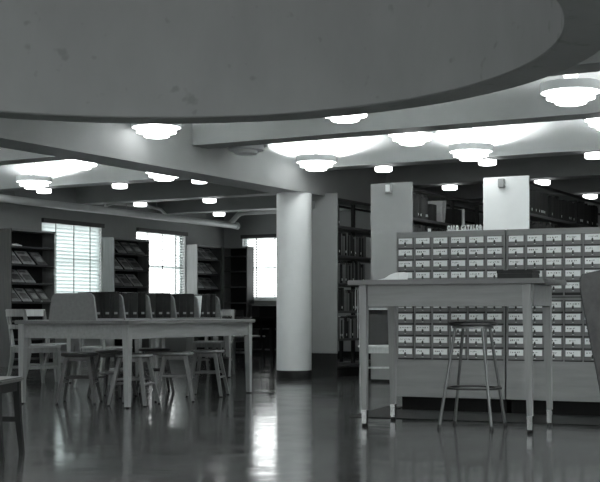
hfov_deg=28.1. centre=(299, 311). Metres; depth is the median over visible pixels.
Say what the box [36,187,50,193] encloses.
drum light
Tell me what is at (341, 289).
book
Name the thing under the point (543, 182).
drum light
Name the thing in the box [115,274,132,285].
magazine
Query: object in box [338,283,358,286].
shelf
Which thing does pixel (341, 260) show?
shelf
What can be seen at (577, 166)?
beam
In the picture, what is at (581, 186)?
beam
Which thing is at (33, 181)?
lamp
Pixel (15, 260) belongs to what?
magazine
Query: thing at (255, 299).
window
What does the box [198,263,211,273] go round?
magazine
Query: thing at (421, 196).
book
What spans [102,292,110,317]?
volume
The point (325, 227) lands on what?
bookshelves
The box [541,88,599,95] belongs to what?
diffuser
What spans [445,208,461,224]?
book
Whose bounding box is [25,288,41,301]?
magazine
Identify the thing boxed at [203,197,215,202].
drum light
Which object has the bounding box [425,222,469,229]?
shelf
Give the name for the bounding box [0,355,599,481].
floor
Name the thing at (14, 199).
ceiling pipe
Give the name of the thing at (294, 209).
column
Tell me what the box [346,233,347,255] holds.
book
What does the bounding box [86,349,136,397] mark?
stool
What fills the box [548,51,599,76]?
beam
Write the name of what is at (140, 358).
stool
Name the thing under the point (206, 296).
volume
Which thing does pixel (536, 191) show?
book
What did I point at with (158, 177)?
lamp
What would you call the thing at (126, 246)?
magazine
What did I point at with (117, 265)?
magazine
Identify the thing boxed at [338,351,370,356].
baseboard
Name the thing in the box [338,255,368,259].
shelf
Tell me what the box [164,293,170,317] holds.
volume
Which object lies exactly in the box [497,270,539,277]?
book
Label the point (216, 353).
stool
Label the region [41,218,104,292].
blind
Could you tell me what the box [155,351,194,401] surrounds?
stool
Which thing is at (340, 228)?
shelf
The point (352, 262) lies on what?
book
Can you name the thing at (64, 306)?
rack
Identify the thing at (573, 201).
book
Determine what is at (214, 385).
waste bin
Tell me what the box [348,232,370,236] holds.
shelf
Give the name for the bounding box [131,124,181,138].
lamp
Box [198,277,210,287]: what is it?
magazine
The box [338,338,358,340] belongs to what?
shelf
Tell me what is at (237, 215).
ceiling pipe
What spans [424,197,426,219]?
book
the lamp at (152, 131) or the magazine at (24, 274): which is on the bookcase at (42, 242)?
the magazine at (24, 274)
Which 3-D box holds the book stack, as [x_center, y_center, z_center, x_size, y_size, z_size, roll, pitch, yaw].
[3.907,-0.348,16.399,0.540,2.365,6.598,0,0,29]
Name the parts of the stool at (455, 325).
leg, leg, seat, leg, leg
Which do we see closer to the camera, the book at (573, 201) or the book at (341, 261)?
the book at (573, 201)
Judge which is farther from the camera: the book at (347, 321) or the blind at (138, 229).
the blind at (138, 229)
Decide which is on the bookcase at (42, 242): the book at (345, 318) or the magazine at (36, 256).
the magazine at (36, 256)
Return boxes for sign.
[446,225,481,230]
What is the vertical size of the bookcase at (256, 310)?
0.980 m
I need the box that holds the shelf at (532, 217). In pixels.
[529,213,553,220]
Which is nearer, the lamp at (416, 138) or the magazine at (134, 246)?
the lamp at (416, 138)
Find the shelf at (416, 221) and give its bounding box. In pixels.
[413,217,442,224]
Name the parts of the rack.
board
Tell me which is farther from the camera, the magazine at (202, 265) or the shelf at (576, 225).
the magazine at (202, 265)
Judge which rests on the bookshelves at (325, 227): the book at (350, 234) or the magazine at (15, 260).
the book at (350, 234)
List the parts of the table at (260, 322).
leg, leg, leg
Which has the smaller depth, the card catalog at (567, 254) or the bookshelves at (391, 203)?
the card catalog at (567, 254)
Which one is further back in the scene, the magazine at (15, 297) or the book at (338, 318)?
the magazine at (15, 297)
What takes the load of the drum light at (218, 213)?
attached to the beam at (254, 203)
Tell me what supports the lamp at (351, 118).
hanging from the ceiling
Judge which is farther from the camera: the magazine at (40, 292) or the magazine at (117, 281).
the magazine at (117, 281)
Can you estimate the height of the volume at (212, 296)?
0.242 m
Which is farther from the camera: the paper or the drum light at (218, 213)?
the drum light at (218, 213)
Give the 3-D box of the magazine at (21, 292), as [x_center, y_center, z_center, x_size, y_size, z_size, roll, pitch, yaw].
[-4.274,-0.264,18.519,0.202,0.208,0.200,0,0,29]
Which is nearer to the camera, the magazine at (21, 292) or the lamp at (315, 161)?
the lamp at (315, 161)
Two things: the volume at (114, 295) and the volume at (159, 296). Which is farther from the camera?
the volume at (159, 296)
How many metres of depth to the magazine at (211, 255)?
23.07 m
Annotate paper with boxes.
[379,272,407,279]
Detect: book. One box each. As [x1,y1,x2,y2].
[338,232,339,254]
[338,263,339,282]
[338,288,343,310]
[338,317,346,337]
[338,318,339,338]
[339,290,340,310]
[340,316,352,337]
[341,233,345,254]
[341,261,346,282]
[341,318,343,337]
[342,237,343,254]
[342,264,343,282]
[345,293,346,310]
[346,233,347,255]
[346,315,358,337]
[347,261,353,279]
[347,263,351,279]
[347,265,348,280]
[347,321,348,337]
[348,233,351,255]
[348,290,350,310]
[353,236,364,256]
[353,237,355,255]
[353,319,355,337]
[354,261,357,279]
[356,239,357,256]
[361,264,363,279]
[413,194,417,217]
[414,197,415,217]
[420,195,423,218]
[421,198,422,218]
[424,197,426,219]
[428,201,442,221]
[428,204,436,220]
[443,201,446,222]
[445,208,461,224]
[459,209,464,225]
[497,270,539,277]
[536,191,537,213]
[548,196,549,216]
[550,196,551,217]
[570,200,576,222]
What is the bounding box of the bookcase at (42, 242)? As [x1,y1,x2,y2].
[0,228,54,366]
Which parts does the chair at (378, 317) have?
leg, seat, panel, rail, seat frame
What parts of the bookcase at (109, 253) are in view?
panel, panel, panel, shelf, shelf, shelf, panel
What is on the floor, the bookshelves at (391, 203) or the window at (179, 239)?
the bookshelves at (391, 203)
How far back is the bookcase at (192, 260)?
22.74 m
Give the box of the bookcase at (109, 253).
[102,237,148,360]
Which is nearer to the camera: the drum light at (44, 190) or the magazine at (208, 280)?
the drum light at (44, 190)
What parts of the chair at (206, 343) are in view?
leg, leg, seat frame, seat, rail, leg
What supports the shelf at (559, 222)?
attached to the book stack
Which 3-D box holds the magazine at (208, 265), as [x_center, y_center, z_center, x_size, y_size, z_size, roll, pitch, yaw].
[-1.713,-0.839,23.101,0.202,0.208,0.180,0,0,29]
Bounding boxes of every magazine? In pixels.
[12,251,21,263]
[12,269,24,282]
[12,289,20,301]
[14,251,34,264]
[14,288,31,301]
[17,269,35,282]
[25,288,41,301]
[29,252,46,264]
[34,289,50,301]
[115,241,126,252]
[115,259,122,268]
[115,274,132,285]
[115,275,122,285]
[116,257,132,269]
[119,242,135,253]
[125,258,142,269]
[125,274,142,285]
[128,242,144,254]
[198,248,210,258]
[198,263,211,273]
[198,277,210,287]
[204,249,216,259]
[204,263,217,273]
[204,278,217,288]
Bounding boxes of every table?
[14,319,254,407]
[67,336,230,384]
[194,317,276,368]
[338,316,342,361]
[347,278,566,433]
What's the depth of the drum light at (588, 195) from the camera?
17.98 m
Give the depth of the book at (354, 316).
15.96 m
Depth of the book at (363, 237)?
16.12 m
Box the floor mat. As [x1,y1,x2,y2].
[349,406,599,425]
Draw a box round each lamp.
[16,163,51,189]
[60,160,96,169]
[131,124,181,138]
[145,172,177,180]
[227,144,267,155]
[296,140,336,170]
[327,114,366,122]
[388,131,435,145]
[449,128,492,160]
[540,74,599,106]
[584,118,599,130]
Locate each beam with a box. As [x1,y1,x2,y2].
[0,118,482,226]
[0,147,72,164]
[76,180,276,204]
[157,195,343,214]
[193,72,599,148]
[385,154,599,187]
[446,177,599,200]
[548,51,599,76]
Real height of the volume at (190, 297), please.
0.242 m
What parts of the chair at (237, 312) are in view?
rail, leg, seat, seat frame, leg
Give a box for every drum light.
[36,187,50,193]
[112,182,127,188]
[134,201,146,206]
[192,180,206,183]
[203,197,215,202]
[213,211,224,215]
[375,165,391,172]
[442,184,456,189]
[478,158,496,165]
[534,179,549,185]
[583,193,596,198]
[584,151,599,158]
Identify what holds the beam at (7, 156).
attached to the ceiling
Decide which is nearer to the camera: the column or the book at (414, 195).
the book at (414, 195)
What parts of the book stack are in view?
panel, rail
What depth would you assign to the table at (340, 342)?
19.32 m
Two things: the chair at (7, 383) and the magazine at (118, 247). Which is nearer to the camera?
the chair at (7, 383)
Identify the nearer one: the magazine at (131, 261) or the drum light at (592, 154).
the drum light at (592, 154)
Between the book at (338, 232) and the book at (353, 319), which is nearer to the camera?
the book at (338, 232)
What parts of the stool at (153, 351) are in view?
leg, leg, seat, leg, leg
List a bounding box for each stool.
[55,352,102,403]
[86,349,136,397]
[107,353,160,406]
[136,348,174,393]
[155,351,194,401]
[185,349,229,396]
[437,322,506,430]
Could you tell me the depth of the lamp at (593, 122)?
11.22 m
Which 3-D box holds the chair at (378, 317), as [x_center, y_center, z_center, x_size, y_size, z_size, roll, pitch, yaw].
[0.880,0.397,13.702,0.430,0.875,0.527,0,0,1]
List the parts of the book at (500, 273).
lid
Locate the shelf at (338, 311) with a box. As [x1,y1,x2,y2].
[338,311,358,312]
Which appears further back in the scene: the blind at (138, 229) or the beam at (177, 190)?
the blind at (138, 229)
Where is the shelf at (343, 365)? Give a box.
[338,363,368,367]
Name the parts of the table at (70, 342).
leg, leg, leg, leg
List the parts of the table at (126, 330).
leg, leg, leg, leg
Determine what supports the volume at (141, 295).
on the rack
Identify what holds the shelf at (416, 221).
attached to the bookshelves at (391, 203)
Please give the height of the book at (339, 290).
0.264 m
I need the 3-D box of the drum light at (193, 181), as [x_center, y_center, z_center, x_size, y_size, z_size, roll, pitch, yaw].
[-1.332,-1.743,15.900,0.212,0.078,0.212,0,0,29]
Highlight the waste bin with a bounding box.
[209,357,229,390]
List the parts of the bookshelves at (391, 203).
panel, panel, rail, rail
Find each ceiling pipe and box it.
[0,191,239,229]
[104,203,166,213]
[228,206,365,223]
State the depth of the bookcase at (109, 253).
20.77 m
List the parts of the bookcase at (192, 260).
panel, panel, panel, shelf, shelf, shelf, panel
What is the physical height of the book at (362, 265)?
0.264 m
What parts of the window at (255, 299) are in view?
sill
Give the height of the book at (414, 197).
0.240 m
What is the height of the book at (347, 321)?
0.228 m
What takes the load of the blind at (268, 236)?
attached to the window at (255, 299)
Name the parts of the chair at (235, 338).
seat, seat frame, leg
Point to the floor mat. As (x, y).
(383, 412)
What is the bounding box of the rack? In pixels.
[49,293,221,319]
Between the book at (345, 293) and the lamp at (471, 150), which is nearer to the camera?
the lamp at (471, 150)
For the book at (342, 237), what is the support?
on the bookshelves at (325, 227)
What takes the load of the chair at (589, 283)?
on the floor
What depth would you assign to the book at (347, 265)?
15.69 m
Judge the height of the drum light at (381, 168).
0.078 m
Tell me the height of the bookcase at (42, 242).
2.100 m
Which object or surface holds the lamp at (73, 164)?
hanging from the ceiling
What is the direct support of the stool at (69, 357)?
on the floor
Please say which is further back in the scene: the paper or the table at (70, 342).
the table at (70, 342)
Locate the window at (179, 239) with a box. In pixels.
[136,231,180,292]
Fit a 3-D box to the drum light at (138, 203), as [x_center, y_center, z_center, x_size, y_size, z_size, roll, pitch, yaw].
[-2.578,-1.743,19.369,0.212,0.078,0.212,0,0,29]
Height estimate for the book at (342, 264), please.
0.240 m
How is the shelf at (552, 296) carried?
attached to the card catalog at (567, 254)
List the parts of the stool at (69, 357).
leg, leg, seat, seat frame, leg, leg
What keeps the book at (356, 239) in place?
on the bookshelves at (325, 227)
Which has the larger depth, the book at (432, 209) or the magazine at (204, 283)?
the magazine at (204, 283)
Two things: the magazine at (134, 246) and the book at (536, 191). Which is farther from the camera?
the magazine at (134, 246)
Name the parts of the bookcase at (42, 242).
panel, panel, shelf, panel, shelf, shelf, shelf, shelf, shelf, panel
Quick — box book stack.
[483,175,599,229]
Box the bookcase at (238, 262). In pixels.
[223,246,253,354]
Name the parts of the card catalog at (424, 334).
drawer, drawer, drawer, drawer, drawer, drawer, drawer, drawer, drawer, drawer, drawer, drawer, drawer, drawer, drawer, drawer, drawer, drawer, drawer, drawer, drawer, drawer, drawer, drawer, drawer, frame, panel, drawer, drawer, drawer, drawer, drawer, drawer, drawer, drawer, drawer, drawer, drawer, drawer, drawer, drawer, drawer, drawer, drawer, drawer, drawer, drawer, drawer, drawer, drawer, drawer, drawer, drawer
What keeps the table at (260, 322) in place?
on the floor
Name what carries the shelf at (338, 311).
attached to the bookshelves at (325, 227)
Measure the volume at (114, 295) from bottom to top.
0.242 m
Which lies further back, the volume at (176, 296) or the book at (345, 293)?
the book at (345, 293)
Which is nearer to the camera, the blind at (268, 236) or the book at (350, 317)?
the book at (350, 317)
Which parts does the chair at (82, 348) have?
leg, leg, seat frame, seat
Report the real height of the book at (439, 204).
0.270 m
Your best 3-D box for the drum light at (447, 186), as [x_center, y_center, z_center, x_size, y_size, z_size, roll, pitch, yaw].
[2.092,-1.743,16.759,0.212,0.078,0.212,0,0,29]
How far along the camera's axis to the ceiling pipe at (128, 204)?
20.65 m
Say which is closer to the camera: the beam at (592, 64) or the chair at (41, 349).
the beam at (592, 64)
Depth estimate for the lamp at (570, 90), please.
9.62 m
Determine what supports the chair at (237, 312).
on the floor
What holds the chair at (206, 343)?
on the floor
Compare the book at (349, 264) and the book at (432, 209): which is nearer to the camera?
the book at (432, 209)
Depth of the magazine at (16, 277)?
18.37 m
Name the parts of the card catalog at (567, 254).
drawer, drawer, drawer, drawer, drawer, drawer, drawer, drawer, drawer, drawer, drawer, drawer, drawer, drawer, drawer, drawer, panel, drawer, drawer, drawer, drawer, drawer, drawer, drawer, drawer, drawer, drawer, drawer, drawer, drawer, drawer, drawer, drawer, drawer, drawer, drawer, drawer, drawer, drawer, drawer, drawer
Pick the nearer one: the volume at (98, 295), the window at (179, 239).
the volume at (98, 295)
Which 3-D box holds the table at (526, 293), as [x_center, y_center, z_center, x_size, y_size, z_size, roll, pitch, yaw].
[1.150,0.301,8.757,1.430,1.065,0.760,0,0,24]
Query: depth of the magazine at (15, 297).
18.32 m
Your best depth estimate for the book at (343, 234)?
15.63 m
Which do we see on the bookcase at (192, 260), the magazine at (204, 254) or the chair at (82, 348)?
the magazine at (204, 254)
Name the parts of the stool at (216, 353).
leg, leg, seat, seat frame, leg, leg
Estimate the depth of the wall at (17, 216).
20.62 m
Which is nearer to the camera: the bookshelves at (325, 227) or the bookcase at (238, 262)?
the bookshelves at (325, 227)
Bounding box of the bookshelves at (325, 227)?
[312,193,482,376]
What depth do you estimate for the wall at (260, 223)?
23.20 m
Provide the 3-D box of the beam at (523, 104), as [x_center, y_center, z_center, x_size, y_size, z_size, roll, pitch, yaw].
[3.056,-1.974,10.664,9.470,0.384,0.300,0,0,29]
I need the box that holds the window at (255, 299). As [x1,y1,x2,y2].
[245,238,276,300]
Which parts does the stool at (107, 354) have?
leg, leg, seat frame, seat, leg, leg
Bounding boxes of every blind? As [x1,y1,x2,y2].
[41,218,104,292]
[136,227,187,293]
[241,234,276,297]
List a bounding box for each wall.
[0,187,223,362]
[224,194,599,350]
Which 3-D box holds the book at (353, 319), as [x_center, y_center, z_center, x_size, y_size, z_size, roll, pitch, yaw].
[0.661,0.217,15.927,0.172,0.252,0.046,0,0,29]
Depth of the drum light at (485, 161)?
13.87 m
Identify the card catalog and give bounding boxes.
[396,230,511,412]
[506,227,599,415]
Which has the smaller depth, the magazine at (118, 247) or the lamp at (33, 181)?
the lamp at (33, 181)
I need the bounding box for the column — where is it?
[276,192,311,378]
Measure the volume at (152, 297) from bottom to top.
0.232 m
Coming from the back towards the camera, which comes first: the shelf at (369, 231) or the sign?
the shelf at (369, 231)
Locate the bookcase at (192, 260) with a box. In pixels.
[186,244,221,355]
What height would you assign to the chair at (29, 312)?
0.868 m
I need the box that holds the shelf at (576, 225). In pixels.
[559,223,590,227]
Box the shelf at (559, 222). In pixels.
[535,218,575,225]
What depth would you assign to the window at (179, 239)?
22.59 m
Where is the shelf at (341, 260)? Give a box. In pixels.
[341,260,370,262]
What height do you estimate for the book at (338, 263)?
0.252 m
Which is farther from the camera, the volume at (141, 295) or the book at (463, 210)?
the book at (463, 210)
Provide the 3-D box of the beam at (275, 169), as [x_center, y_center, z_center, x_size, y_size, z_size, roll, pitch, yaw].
[-2.431,-1.831,10.982,0.420,0.670,23.200,0,0,29]
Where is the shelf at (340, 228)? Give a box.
[338,225,368,231]
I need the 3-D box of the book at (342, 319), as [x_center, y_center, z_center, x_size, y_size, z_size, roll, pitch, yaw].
[0.493,0.211,15.626,0.172,0.264,0.040,0,0,29]
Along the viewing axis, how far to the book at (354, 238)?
15.88 m
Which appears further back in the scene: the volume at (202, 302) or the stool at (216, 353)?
the volume at (202, 302)
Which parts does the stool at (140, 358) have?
leg, seat, seat frame, leg, leg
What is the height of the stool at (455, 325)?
0.763 m
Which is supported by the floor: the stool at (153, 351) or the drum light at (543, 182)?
the stool at (153, 351)
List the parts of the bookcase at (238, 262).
panel, panel, shelf, shelf, shelf, panel, panel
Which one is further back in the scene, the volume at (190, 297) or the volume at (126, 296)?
the volume at (190, 297)
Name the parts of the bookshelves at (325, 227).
panel, panel, rail, rail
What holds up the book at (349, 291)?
on the bookshelves at (325, 227)
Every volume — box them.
[78,292,101,317]
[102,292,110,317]
[109,291,118,317]
[119,293,129,317]
[124,292,145,317]
[130,293,137,317]
[146,293,163,317]
[146,294,155,317]
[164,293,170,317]
[171,294,179,317]
[180,294,186,317]
[186,293,193,317]
[194,294,209,317]
[194,295,203,317]
[208,294,215,317]
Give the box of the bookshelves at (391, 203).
[371,182,482,381]
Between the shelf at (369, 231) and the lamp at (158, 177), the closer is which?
the lamp at (158, 177)
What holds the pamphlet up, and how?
on the rack
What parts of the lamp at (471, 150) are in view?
stem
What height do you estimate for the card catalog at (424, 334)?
1.510 m
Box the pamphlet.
[196,296,201,313]
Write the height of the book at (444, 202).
0.278 m
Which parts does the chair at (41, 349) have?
leg, rail, leg, seat frame, seat, leg, leg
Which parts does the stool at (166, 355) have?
leg, leg, seat, seat frame, leg, leg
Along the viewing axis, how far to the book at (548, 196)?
14.13 m
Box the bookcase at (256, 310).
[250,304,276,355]
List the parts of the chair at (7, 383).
leg, seat frame, seat, leg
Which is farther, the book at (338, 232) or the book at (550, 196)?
the book at (338, 232)
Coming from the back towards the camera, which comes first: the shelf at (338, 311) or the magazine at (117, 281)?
the magazine at (117, 281)
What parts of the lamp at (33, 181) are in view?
stem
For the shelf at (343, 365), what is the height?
0.030 m
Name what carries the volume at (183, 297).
on the rack
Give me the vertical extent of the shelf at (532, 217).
0.030 m
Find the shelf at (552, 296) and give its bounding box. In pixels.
[552,296,580,297]
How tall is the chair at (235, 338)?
0.868 m
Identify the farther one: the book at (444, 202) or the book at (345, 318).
the book at (345, 318)
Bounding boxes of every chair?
[0,376,24,460]
[5,309,60,384]
[25,309,76,381]
[74,339,132,388]
[192,309,234,375]
[209,316,244,365]
[228,310,264,363]
[358,308,388,385]
[579,270,599,390]
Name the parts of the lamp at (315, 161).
stem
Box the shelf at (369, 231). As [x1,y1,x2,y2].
[354,230,370,234]
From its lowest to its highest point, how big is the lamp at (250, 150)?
0.492 m
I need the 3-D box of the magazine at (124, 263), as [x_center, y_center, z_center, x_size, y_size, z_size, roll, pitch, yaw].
[-3.030,-0.839,20.744,0.202,0.208,0.220,0,0,29]
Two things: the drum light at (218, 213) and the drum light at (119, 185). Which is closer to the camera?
the drum light at (119, 185)
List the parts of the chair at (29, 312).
rail, leg, seat, leg, seat frame, leg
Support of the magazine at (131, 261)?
on the bookcase at (109, 253)
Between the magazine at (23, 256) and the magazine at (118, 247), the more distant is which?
the magazine at (118, 247)
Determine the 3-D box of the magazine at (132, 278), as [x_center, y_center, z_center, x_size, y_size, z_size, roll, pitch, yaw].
[-2.899,-0.554,20.980,0.202,0.208,0.240,0,0,29]
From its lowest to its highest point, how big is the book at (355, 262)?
0.300 m
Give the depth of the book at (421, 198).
14.38 m
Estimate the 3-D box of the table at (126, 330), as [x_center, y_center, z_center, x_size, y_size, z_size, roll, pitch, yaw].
[-1.525,0.454,11.620,1.250,0.760,2.285,0,0,26]
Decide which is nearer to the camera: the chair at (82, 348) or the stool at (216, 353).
the stool at (216, 353)
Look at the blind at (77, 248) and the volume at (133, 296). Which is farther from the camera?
the blind at (77, 248)
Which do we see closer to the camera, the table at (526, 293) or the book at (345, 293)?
the table at (526, 293)

